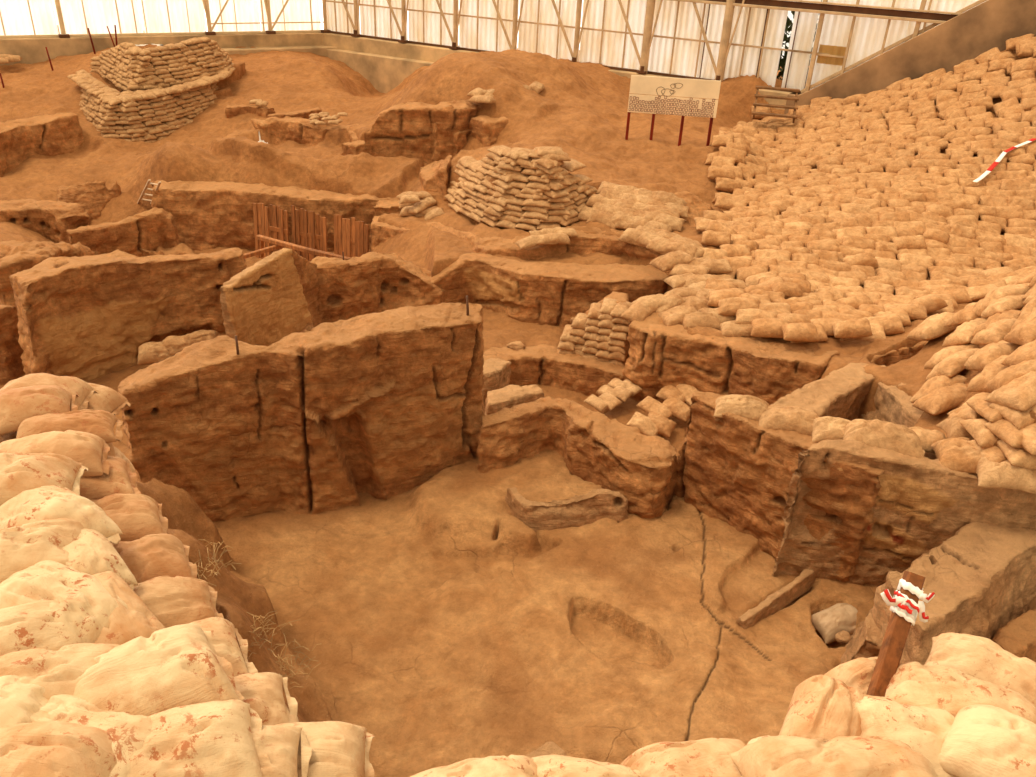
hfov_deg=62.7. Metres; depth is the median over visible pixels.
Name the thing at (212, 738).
sandbag
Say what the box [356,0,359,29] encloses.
trim
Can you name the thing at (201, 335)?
sandbag
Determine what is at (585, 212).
sandbag
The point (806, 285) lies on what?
sandbag
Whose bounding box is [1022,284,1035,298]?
sandbag
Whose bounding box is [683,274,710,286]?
sandbag
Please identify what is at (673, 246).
sandbag
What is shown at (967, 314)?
sandbag
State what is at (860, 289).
sandbag
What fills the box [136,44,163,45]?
plastic sheet
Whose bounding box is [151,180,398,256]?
wall
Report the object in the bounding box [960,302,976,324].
sandbag
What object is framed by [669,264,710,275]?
sandbag
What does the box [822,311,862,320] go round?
sandbag
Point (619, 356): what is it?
sandbag
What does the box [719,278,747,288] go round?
sandbag
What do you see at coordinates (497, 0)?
trim
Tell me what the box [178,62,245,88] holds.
bank
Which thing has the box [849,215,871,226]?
sandbag
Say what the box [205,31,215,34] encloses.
trim
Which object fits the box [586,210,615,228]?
sandbag
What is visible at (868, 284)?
sandbag
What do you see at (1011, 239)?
sandbag
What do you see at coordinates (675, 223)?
sandbag
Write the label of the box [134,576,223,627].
sandbag
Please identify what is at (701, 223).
sandbag
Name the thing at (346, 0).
trim
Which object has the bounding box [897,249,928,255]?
sandbag
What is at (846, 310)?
sandbag
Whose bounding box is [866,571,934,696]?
wooden stake
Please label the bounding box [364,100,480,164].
wall
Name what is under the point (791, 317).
sandbag
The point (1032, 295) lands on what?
sandbag
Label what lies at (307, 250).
rail
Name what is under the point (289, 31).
trim
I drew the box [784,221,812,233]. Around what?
sandbag
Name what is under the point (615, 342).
sandbag
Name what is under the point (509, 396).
wall
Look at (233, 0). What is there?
trim
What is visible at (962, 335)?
sandbag
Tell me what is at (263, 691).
sandbag
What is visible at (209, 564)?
straw
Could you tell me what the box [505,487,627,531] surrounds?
ridge
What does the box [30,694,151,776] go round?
sandbag
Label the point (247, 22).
trim
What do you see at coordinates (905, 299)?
sandbag
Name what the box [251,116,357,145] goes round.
wall
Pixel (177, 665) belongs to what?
sandbag
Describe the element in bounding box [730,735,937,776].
sandbag
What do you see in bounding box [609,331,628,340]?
sandbag
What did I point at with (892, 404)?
wall
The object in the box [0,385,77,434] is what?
sandbag
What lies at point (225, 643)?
sandbag
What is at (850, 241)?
sandbag
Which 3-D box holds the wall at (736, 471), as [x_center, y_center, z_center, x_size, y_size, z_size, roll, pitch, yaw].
[2.842,1.132,9.401,2.452,1.746,0.974,17,31,24]
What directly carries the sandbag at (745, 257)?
on the dirt ground at (447, 628)
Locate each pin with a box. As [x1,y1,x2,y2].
[235,336,238,354]
[466,296,468,315]
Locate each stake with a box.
[45,47,53,70]
[87,28,95,53]
[107,26,114,46]
[114,25,117,45]
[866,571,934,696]
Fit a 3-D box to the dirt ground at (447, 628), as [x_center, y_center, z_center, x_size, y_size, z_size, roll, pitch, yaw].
[0.355,-7.204,22.369,87.584,7.063,45.800,3,28,0]
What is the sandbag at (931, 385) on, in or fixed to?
on the wall at (892, 404)
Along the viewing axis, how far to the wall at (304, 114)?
22.59 m
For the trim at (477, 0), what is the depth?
28.42 m
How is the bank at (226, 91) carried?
on the dirt ground at (447, 628)
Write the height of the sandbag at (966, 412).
0.304 m
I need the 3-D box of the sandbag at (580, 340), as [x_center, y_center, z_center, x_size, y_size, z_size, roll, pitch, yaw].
[1.041,-0.892,14.005,0.286,0.156,0.499,8,29,9]
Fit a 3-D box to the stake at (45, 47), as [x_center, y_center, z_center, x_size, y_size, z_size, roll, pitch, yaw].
[-14.335,-10.029,26.043,0.107,0.816,0.049,-10,31,-22]
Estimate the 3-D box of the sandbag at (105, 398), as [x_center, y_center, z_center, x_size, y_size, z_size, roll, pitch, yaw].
[-3.030,0.080,5.931,0.502,0.218,0.359,6,29,7]
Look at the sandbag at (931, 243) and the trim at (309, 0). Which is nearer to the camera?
the sandbag at (931, 243)
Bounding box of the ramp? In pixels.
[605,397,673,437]
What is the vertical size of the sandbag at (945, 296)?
0.238 m
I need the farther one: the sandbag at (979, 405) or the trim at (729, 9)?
the trim at (729, 9)
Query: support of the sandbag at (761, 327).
on the wall at (661, 355)
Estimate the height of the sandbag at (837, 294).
0.234 m
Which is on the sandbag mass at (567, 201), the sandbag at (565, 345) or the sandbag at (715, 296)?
the sandbag at (565, 345)
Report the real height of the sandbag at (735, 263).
0.265 m
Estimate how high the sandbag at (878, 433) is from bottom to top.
0.310 m
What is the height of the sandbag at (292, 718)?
0.331 m
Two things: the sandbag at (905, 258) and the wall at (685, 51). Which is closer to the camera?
the sandbag at (905, 258)
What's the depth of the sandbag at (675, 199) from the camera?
16.62 m
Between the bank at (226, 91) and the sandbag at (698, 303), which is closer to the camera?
the sandbag at (698, 303)
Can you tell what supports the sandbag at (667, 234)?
on the sandbag at (676, 236)
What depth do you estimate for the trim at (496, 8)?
27.77 m
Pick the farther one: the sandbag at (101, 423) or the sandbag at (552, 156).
the sandbag at (552, 156)
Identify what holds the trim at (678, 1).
on the wall at (428, 53)
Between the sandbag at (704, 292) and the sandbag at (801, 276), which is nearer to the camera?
the sandbag at (704, 292)
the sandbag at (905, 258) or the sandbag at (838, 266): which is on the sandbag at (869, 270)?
the sandbag at (838, 266)
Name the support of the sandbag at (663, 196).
on the sandbag at (675, 199)
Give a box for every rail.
[244,245,282,258]
[256,235,306,252]
[260,241,263,256]
[304,247,349,259]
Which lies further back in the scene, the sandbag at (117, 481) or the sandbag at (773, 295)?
the sandbag at (773, 295)
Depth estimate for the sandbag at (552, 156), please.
16.02 m
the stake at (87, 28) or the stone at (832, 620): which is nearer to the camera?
the stone at (832, 620)
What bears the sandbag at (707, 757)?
on the sandbag at (554, 765)
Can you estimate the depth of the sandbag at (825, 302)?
13.02 m
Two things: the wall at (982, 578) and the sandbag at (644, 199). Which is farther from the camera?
the sandbag at (644, 199)
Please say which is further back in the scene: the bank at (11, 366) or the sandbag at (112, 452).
the bank at (11, 366)
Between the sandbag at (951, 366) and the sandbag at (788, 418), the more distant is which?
the sandbag at (951, 366)
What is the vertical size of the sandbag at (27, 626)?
0.236 m
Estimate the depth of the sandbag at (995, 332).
9.64 m
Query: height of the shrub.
6.068 m
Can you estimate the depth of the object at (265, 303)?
12.69 m
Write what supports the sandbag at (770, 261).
on the sandbag at (735, 263)
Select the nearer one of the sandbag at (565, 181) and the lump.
the lump
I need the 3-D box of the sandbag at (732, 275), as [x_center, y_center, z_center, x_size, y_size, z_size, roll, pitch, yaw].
[3.409,-1.873,14.592,0.637,0.302,0.295,10,29,13]
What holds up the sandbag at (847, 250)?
on the dirt ground at (447, 628)
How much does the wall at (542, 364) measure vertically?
0.775 m
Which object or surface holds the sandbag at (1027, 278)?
on the sandbag at (997, 293)
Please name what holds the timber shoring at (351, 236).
on the dirt ground at (447, 628)
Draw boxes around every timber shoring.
[253,203,288,258]
[291,205,327,260]
[334,214,368,257]
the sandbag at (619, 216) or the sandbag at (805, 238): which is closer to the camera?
the sandbag at (805, 238)
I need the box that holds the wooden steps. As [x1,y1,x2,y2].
[752,86,799,122]
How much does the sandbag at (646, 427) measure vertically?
0.232 m
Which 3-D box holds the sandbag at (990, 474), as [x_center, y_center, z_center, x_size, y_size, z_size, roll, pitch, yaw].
[4.771,0.790,8.158,0.690,0.272,0.413,9,29,11]
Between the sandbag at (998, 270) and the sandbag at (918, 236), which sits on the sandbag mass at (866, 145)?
the sandbag at (918, 236)
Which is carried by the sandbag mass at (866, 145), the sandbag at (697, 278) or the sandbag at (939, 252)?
the sandbag at (939, 252)
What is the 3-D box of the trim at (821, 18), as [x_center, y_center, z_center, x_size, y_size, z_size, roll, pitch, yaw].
[8.277,-11.477,22.119,0.160,7.246,0.110,18,32,26]
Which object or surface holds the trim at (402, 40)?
on the wall at (428, 53)
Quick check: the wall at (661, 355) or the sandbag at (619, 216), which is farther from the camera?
the sandbag at (619, 216)
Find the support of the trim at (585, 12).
attached to the wall at (428, 53)
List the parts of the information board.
leg, leg, board panel, board panel, leg, leg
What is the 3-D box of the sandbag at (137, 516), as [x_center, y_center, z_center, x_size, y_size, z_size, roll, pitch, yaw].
[-2.289,0.739,4.701,0.643,0.235,0.388,-11,32,-24]
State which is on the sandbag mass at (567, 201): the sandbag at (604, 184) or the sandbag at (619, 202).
the sandbag at (604, 184)
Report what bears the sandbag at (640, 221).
on the sandbag at (652, 224)
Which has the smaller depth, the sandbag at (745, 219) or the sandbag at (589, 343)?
the sandbag at (589, 343)
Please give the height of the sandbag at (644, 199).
0.308 m
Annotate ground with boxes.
[0,25,1035,776]
[991,609,1035,661]
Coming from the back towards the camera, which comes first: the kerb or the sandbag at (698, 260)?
the sandbag at (698, 260)
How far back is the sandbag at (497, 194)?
16.40 m
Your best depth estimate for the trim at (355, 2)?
30.60 m
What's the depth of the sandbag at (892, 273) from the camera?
14.39 m
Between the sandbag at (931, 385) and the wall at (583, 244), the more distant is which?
the wall at (583, 244)
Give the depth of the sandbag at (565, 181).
16.13 m
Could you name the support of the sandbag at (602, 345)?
on the sandbag at (601, 353)
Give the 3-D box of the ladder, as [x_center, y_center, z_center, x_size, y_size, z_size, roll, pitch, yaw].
[-8.755,-4.391,20.016,0.302,1.676,2.955,-17,34,-32]
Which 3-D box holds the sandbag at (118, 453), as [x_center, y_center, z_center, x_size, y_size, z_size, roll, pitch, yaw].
[-2.630,0.546,5.484,0.284,0.288,0.528,-16,34,-31]
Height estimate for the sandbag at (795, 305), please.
0.280 m
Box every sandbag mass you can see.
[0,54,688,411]
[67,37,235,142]
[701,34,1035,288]
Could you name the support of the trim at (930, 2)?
attached to the wall at (986, 26)
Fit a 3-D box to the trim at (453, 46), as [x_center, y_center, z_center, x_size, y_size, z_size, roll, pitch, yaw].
[-2.171,-11.712,29.039,0.280,0.220,0.250,18,32,26]
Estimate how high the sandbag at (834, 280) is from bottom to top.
0.205 m
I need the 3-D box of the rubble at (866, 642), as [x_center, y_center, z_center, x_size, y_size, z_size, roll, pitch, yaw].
[3.493,2.391,8.146,0.604,0.637,0.807,17,31,24]
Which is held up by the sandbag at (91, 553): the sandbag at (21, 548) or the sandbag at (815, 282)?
the sandbag at (21, 548)
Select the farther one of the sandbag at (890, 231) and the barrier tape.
the barrier tape
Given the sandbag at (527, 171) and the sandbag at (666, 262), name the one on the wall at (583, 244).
the sandbag at (666, 262)
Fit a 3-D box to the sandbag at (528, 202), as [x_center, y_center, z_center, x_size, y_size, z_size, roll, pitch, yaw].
[0.380,-3.592,16.245,0.536,0.142,0.376,6,29,7]
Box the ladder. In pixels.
[137,179,160,203]
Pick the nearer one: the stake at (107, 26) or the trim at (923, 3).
the trim at (923, 3)
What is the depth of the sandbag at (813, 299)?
13.07 m
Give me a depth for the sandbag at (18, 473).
4.42 m
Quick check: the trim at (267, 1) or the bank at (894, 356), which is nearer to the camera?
the bank at (894, 356)
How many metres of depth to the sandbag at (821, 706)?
3.45 m
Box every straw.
[194,540,240,585]
[247,610,298,658]
[271,634,320,688]
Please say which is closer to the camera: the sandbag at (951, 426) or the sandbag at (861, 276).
the sandbag at (951, 426)
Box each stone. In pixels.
[507,341,524,350]
[811,603,857,643]
[835,630,851,643]
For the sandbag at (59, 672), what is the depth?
3.20 m
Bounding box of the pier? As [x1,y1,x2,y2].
[419,155,452,200]
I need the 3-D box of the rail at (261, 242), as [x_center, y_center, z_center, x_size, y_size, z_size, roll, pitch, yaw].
[-5.469,-3.020,18.159,0.070,0.536,0.355,-10,31,-22]
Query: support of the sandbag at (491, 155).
on the sandbag mass at (567, 201)
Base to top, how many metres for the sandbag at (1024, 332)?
0.366 m
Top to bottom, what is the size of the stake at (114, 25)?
0.823 m
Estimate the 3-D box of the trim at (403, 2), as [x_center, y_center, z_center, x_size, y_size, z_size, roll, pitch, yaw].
[-3.862,-15.432,28.331,0.166,7.280,0.159,3,28,0]
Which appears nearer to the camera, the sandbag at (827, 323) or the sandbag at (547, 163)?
the sandbag at (827, 323)
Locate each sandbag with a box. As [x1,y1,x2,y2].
[0,373,95,410]
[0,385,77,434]
[0,430,110,476]
[0,453,87,505]
[0,485,122,543]
[0,518,83,582]
[0,560,127,642]
[0,599,84,655]
[0,643,118,699]
[0,675,87,726]
[0,721,116,776]
[16,409,123,442]
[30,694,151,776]
[62,528,137,590]
[73,623,243,715]
[79,455,140,499]
[87,383,129,415]
[91,493,167,542]
[92,571,164,644]
[102,442,114,456]
[111,534,196,582]
[114,447,136,486]
[127,699,272,776]
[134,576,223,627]
[137,342,170,364]
[162,335,192,354]
[186,330,219,343]
[191,617,257,676]
[234,672,297,724]
[252,725,311,776]
[277,721,374,776]
[285,704,298,722]
[410,755,537,776]
[475,192,489,202]
[479,216,499,226]
[485,152,503,161]
[487,145,511,155]
[492,179,513,189]
[493,191,515,198]
[497,161,522,171]
[497,168,524,176]
[505,157,532,165]
[521,168,541,176]
[522,199,550,206]
[532,754,641,776]
[534,158,563,168]
[537,222,560,229]
[543,178,570,184]
[548,152,570,160]
[557,217,578,225]
[557,340,574,350]
[560,158,585,171]
[569,327,585,336]
[571,336,586,343]
[577,206,602,220]
[584,339,598,347]
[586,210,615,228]
[586,318,601,327]
[587,303,601,318]
[595,349,611,359]
[596,181,617,193]
[596,341,611,349]
[597,320,614,328]
[599,188,622,198]
[601,205,623,213]
[608,338,627,347]
[608,342,629,353]
[608,344,629,361]
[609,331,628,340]
[610,301,630,317]
[611,211,632,229]
[612,322,630,332]
[614,199,635,208]
[614,215,642,228]
[618,228,644,246]
[620,298,652,321]
[620,738,745,776]
[622,207,634,214]
[623,217,648,229]
[626,412,657,435]
[631,294,669,311]
[633,210,644,216]
[636,231,663,246]
[636,396,672,418]
[637,195,653,203]
[637,225,657,231]
[643,210,662,220]
[644,204,656,211]
[644,220,671,231]
[645,236,671,254]
[648,199,668,206]
[648,412,676,437]
[649,250,695,271]
[650,191,675,202]
[650,206,679,217]
[653,213,684,231]
[653,228,675,238]
[655,292,685,312]
[656,385,684,401]
[658,304,697,325]
[660,240,696,256]
[662,396,689,421]
[663,273,694,288]
[663,287,699,297]
[669,194,686,205]
[669,232,681,240]
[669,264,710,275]
[674,237,703,257]
[676,383,697,405]
[679,296,712,309]
[682,311,720,329]
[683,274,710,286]
[688,257,710,264]
[688,281,705,288]
[694,217,726,231]
[696,288,714,297]
[698,307,735,322]
[699,259,732,273]
[702,248,727,259]
[705,278,737,289]
[706,275,730,280]
[707,290,741,306]
[711,272,735,278]
[713,394,769,420]
[716,219,734,225]
[718,297,760,315]
[719,244,750,256]
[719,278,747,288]
[719,320,752,336]
[720,288,745,293]
[722,256,751,276]
[723,211,745,218]
[728,225,753,231]
[729,205,758,212]
[730,234,748,243]
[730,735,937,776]
[732,217,751,221]
[735,256,754,259]
[735,308,776,323]
[736,229,764,239]
[736,265,768,281]
[739,293,770,302]
[742,735,768,776]
[744,285,772,292]
[745,271,778,285]
[749,289,784,302]
[750,318,788,337]
[751,258,776,271]
[753,226,782,236]
[753,238,782,245]
[755,249,791,261]
[758,276,783,286]
[758,277,788,283]
[758,406,819,435]
[759,302,790,313]
[769,265,799,272]
[769,282,802,298]
[773,298,813,311]
[775,218,801,223]
[777,261,806,268]
[777,313,809,322]
[778,273,805,280]
[779,243,809,253]
[779,675,863,739]
[780,322,819,341]
[783,278,810,292]
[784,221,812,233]
[787,295,822,304]
[788,234,818,246]
[790,323,827,342]
[791,309,821,318]
[797,268,829,282]
[803,291,833,302]
[806,239,840,251]
[807,264,838,276]
[807,280,833,286]
[808,227,836,238]
[810,318,842,335]
[811,284,817,292]
[812,305,838,313]
[812,416,849,442]
[814,288,843,300]
[818,286,848,297]
[819,259,850,271]
[822,299,854,308]
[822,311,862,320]
[824,657,877,693]
[828,210,854,217]
[829,275,860,286]
[832,228,864,239]
[832,318,872,337]
[833,192,865,203]
[834,285,863,292]
[836,294,873,309]
[838,252,844,261]
[838,271,866,286]
[838,307,872,316]
[839,245,865,254]
[839,323,885,340]
[840,203,871,213]
[840,252,878,268]
[842,236,874,249]
[843,419,924,458]
[845,292,880,302]
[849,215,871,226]
[851,265,874,276]
[852,694,954,776]
[858,304,884,316]
[863,280,893,293]
[863,289,892,295]
[863,292,889,296]
[863,314,904,334]
[864,249,895,259]
[865,226,896,242]
[873,310,910,326]
[874,257,901,271]
[874,300,903,305]
[875,268,906,279]
[880,295,914,303]
[883,303,927,319]
[885,662,1035,723]
[891,278,919,287]
[893,221,924,234]
[894,286,923,294]
[895,287,929,296]
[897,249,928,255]
[897,253,933,275]
[899,235,924,239]
[906,312,959,340]
[908,294,947,312]
[910,375,966,402]
[910,426,945,452]
[912,383,967,415]
[915,293,958,308]
[918,278,952,286]
[923,284,958,292]
[924,239,952,251]
[924,344,977,368]
[925,348,978,380]
[925,632,1035,706]
[927,246,950,258]
[927,300,953,314]
[930,271,966,286]
[930,288,972,303]
[930,437,981,473]
[936,415,973,439]
[938,704,1035,776]
[942,318,987,346]
[944,305,980,326]
[946,215,977,228]
[946,408,982,419]
[947,234,978,247]
[947,392,990,419]
[957,270,983,275]
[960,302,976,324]
[960,418,997,447]
[962,265,982,269]
[962,268,982,272]
[964,340,1005,366]
[966,284,996,299]
[966,342,1020,370]
[966,355,1009,392]
[966,397,1003,422]
[967,279,1006,286]
[967,439,1006,462]
[971,310,1019,336]
[971,318,1016,344]
[972,283,1030,316]
[976,457,1035,494]
[979,267,1012,276]
[981,295,1024,317]
[984,359,1035,392]
[984,371,1035,411]
[984,419,1022,447]
[986,272,1017,279]
[988,403,1035,429]
[996,439,1035,469]
[1001,340,1035,366]
[1002,274,1026,284]
[1004,233,1035,246]
[1004,319,1035,345]
[1010,299,1035,331]
[1014,268,1035,284]
[1021,423,1035,454]
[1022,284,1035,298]
[1022,290,1035,304]
[1028,246,1035,256]
[1028,276,1035,287]
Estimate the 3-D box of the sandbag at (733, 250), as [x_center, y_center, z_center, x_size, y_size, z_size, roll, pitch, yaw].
[3.871,-2.415,15.091,0.564,0.280,0.357,3,29,0]
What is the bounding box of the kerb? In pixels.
[736,569,815,628]
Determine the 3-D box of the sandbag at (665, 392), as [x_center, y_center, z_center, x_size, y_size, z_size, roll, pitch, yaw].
[2.287,0.085,12.528,0.436,0.190,0.271,25,35,34]
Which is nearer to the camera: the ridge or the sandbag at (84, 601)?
the sandbag at (84, 601)
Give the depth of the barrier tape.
17.65 m
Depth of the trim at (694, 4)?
24.59 m
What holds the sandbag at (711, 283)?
on the sandbag at (739, 290)
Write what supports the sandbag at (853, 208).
on the sandbag mass at (866, 145)
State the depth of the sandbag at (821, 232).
15.57 m
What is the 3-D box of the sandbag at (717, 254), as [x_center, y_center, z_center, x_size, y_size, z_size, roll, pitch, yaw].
[3.467,-2.302,14.977,0.483,0.279,0.310,4,29,3]
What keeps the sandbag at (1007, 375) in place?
on the sandbag at (979, 405)
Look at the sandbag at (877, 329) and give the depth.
12.15 m
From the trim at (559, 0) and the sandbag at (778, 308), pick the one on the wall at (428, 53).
the trim at (559, 0)
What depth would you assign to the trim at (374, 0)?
30.55 m
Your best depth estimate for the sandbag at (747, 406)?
9.15 m
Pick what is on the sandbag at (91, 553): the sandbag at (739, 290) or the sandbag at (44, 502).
the sandbag at (44, 502)
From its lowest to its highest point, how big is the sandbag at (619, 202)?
0.272 m
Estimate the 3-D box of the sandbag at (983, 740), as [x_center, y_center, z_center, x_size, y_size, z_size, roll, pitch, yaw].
[1.947,1.434,3.274,0.552,0.267,0.398,25,35,35]
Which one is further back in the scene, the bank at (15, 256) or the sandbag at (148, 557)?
the bank at (15, 256)
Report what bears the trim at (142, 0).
on the wall at (31, 50)
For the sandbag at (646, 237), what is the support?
on the sandbag at (657, 244)
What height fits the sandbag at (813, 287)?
0.243 m
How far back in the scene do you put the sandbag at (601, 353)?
13.67 m
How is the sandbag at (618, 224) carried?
on the sandbag at (619, 216)
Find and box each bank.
[0,240,97,305]
[0,305,24,384]
[124,87,231,124]
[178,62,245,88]
[468,115,507,146]
[585,292,628,313]
[671,191,713,232]
[870,341,927,366]
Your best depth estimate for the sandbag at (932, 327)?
11.16 m
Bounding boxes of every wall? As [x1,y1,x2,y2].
[0,0,320,34]
[0,32,323,65]
[0,112,83,176]
[0,199,89,242]
[9,248,246,380]
[66,207,179,256]
[118,302,484,520]
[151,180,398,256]
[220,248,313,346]
[222,45,336,56]
[225,104,274,117]
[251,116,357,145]
[267,107,323,121]
[273,248,321,327]
[311,252,444,322]
[318,32,800,109]
[326,0,977,89]
[327,49,433,92]
[341,140,371,155]
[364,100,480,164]
[370,216,670,275]
[429,253,668,326]
[431,122,447,161]
[451,129,470,155]
[476,396,677,518]
[482,358,510,413]
[483,344,624,396]
[485,385,544,415]
[622,312,838,406]
[672,391,884,582]
[771,363,885,420]
[772,439,1035,586]
[784,0,1035,113]
[851,522,1035,664]
[860,382,923,427]
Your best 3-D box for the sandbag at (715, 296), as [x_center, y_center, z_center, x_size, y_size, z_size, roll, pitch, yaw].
[3.204,-1.376,13.053,0.571,0.200,0.342,9,29,11]
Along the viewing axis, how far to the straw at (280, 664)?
7.02 m
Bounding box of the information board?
[625,75,720,145]
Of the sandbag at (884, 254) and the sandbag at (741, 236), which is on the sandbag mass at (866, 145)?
the sandbag at (741, 236)
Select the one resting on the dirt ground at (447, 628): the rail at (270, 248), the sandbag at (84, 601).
the rail at (270, 248)
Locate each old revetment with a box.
[56,180,120,224]
[373,200,400,215]
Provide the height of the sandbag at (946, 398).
0.314 m
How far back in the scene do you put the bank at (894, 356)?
11.76 m
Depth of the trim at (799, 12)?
23.69 m
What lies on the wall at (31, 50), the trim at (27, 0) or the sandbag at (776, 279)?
the trim at (27, 0)
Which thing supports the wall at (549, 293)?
on the dirt ground at (447, 628)
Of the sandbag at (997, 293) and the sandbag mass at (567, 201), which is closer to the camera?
the sandbag at (997, 293)
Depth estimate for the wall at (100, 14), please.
28.71 m
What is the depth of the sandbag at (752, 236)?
15.62 m
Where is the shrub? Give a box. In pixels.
[776,0,821,87]
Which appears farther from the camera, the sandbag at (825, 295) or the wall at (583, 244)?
the wall at (583, 244)
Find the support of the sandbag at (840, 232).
on the sandbag mass at (866, 145)
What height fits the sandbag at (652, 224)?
0.269 m
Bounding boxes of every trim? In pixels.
[0,11,5,34]
[0,30,320,37]
[27,0,35,34]
[55,0,65,34]
[58,34,69,37]
[81,0,88,33]
[115,0,121,32]
[131,0,137,32]
[142,0,146,32]
[166,0,171,32]
[185,0,189,31]
[202,0,210,30]
[204,0,211,31]
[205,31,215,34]
[210,0,228,31]
[211,22,322,23]
[233,0,236,30]
[261,0,264,30]
[264,0,270,30]
[265,30,275,33]
[266,0,271,30]
[271,0,288,30]
[309,0,312,29]
[321,29,330,32]
[322,0,326,29]
[326,0,809,53]
[330,31,800,92]
[334,0,336,31]
[341,0,354,29]
[346,0,348,32]
[351,30,360,36]
[353,0,358,33]
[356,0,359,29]
[374,0,375,36]
[387,0,401,35]
[389,0,391,38]
[398,36,408,42]
[401,0,405,39]
[403,0,408,35]
[423,0,424,42]
[436,0,452,41]
[440,0,441,44]
[449,42,459,49]
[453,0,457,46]
[455,0,461,42]
[476,0,478,48]
[492,0,511,48]
[496,0,498,51]
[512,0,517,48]
[513,0,523,48]
[536,0,539,51]
[551,0,572,56]
[556,0,560,58]
[573,0,581,61]
[575,0,588,57]
[599,0,605,63]
[618,0,640,63]
[621,0,629,70]
[637,66,647,73]
[639,0,654,73]
[647,0,662,56]
[669,1,679,76]
[692,2,715,73]
[694,3,705,76]
[699,4,709,77]
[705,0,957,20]
[715,0,734,80]
[723,0,744,67]
[739,7,750,76]
[756,9,767,77]
[757,9,769,77]
[785,12,799,87]
[788,49,828,54]
[800,0,986,92]
[804,0,827,91]
[817,53,843,57]
[840,0,859,74]
[880,0,895,53]
[912,0,926,37]
[921,0,931,33]
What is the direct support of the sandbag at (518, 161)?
on the sandbag at (502, 165)
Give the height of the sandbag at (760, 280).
0.297 m
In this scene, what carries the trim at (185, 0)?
on the wall at (31, 50)
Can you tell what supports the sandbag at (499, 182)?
on the sandbag mass at (567, 201)
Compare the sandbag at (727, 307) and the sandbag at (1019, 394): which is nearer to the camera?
the sandbag at (1019, 394)
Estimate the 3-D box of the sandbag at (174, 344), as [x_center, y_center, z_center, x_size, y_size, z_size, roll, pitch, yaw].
[-4.971,-0.629,12.488,0.540,0.320,0.331,-2,29,-8]
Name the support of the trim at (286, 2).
attached to the wall at (31, 50)
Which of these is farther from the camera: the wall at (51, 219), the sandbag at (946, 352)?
the wall at (51, 219)
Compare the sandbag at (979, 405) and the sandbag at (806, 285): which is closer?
the sandbag at (979, 405)
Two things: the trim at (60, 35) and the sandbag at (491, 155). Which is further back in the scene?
the trim at (60, 35)
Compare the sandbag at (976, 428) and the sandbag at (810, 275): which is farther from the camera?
the sandbag at (810, 275)
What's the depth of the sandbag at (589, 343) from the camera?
13.71 m
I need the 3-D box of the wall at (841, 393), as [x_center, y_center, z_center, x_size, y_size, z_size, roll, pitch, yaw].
[3.901,0.555,10.939,2.383,1.380,0.704,-19,35,-34]
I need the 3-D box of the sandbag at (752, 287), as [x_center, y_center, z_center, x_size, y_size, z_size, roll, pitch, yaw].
[3.812,-1.517,13.451,0.509,0.240,0.297,5,29,4]
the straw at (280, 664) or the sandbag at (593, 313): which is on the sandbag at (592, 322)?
the sandbag at (593, 313)
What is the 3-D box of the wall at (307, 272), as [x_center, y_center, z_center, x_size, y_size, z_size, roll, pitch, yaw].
[-3.572,-1.499,13.767,0.533,1.863,0.864,10,29,13]
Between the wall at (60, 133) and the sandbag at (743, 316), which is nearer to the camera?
the sandbag at (743, 316)
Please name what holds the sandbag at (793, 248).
on the sandbag mass at (866, 145)
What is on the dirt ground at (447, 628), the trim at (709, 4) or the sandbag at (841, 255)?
the sandbag at (841, 255)
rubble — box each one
[139,243,196,256]
[839,607,881,664]
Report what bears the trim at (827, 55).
attached to the wall at (685, 51)
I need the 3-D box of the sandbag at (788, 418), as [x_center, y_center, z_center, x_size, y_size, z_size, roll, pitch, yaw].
[2.920,0.314,9.059,0.690,0.238,0.384,9,29,11]
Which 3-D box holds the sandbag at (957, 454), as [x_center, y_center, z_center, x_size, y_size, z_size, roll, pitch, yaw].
[4.566,0.669,8.448,0.769,0.249,0.450,10,29,12]
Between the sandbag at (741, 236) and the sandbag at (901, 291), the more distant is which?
the sandbag at (741, 236)
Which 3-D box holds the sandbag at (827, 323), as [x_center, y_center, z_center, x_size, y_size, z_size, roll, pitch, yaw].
[4.519,-0.908,12.362,0.547,0.181,0.364,5,29,3]
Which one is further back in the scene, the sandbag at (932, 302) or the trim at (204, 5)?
the trim at (204, 5)
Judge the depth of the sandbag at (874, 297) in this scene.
13.41 m
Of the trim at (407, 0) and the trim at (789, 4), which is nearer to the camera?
the trim at (789, 4)
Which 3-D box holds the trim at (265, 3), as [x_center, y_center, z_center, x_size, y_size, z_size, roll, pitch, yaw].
[-9.017,-14.249,29.900,0.410,3.107,0.060,-14,33,-29]
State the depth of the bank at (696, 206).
17.12 m
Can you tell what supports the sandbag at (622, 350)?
on the sandbag at (619, 356)
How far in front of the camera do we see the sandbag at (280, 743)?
3.19 m
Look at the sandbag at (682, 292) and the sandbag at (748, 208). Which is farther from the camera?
the sandbag at (748, 208)
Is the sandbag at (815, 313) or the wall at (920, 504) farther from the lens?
the sandbag at (815, 313)
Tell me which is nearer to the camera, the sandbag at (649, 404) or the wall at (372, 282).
the sandbag at (649, 404)
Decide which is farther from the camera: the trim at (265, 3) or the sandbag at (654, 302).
the trim at (265, 3)
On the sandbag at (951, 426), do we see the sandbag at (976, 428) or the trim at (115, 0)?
the sandbag at (976, 428)
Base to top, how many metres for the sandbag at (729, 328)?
0.231 m
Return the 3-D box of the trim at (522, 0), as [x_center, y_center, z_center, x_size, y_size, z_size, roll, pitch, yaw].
[0.140,-12.300,27.124,0.579,3.088,0.050,18,32,26]
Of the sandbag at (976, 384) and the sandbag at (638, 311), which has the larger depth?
the sandbag at (638, 311)

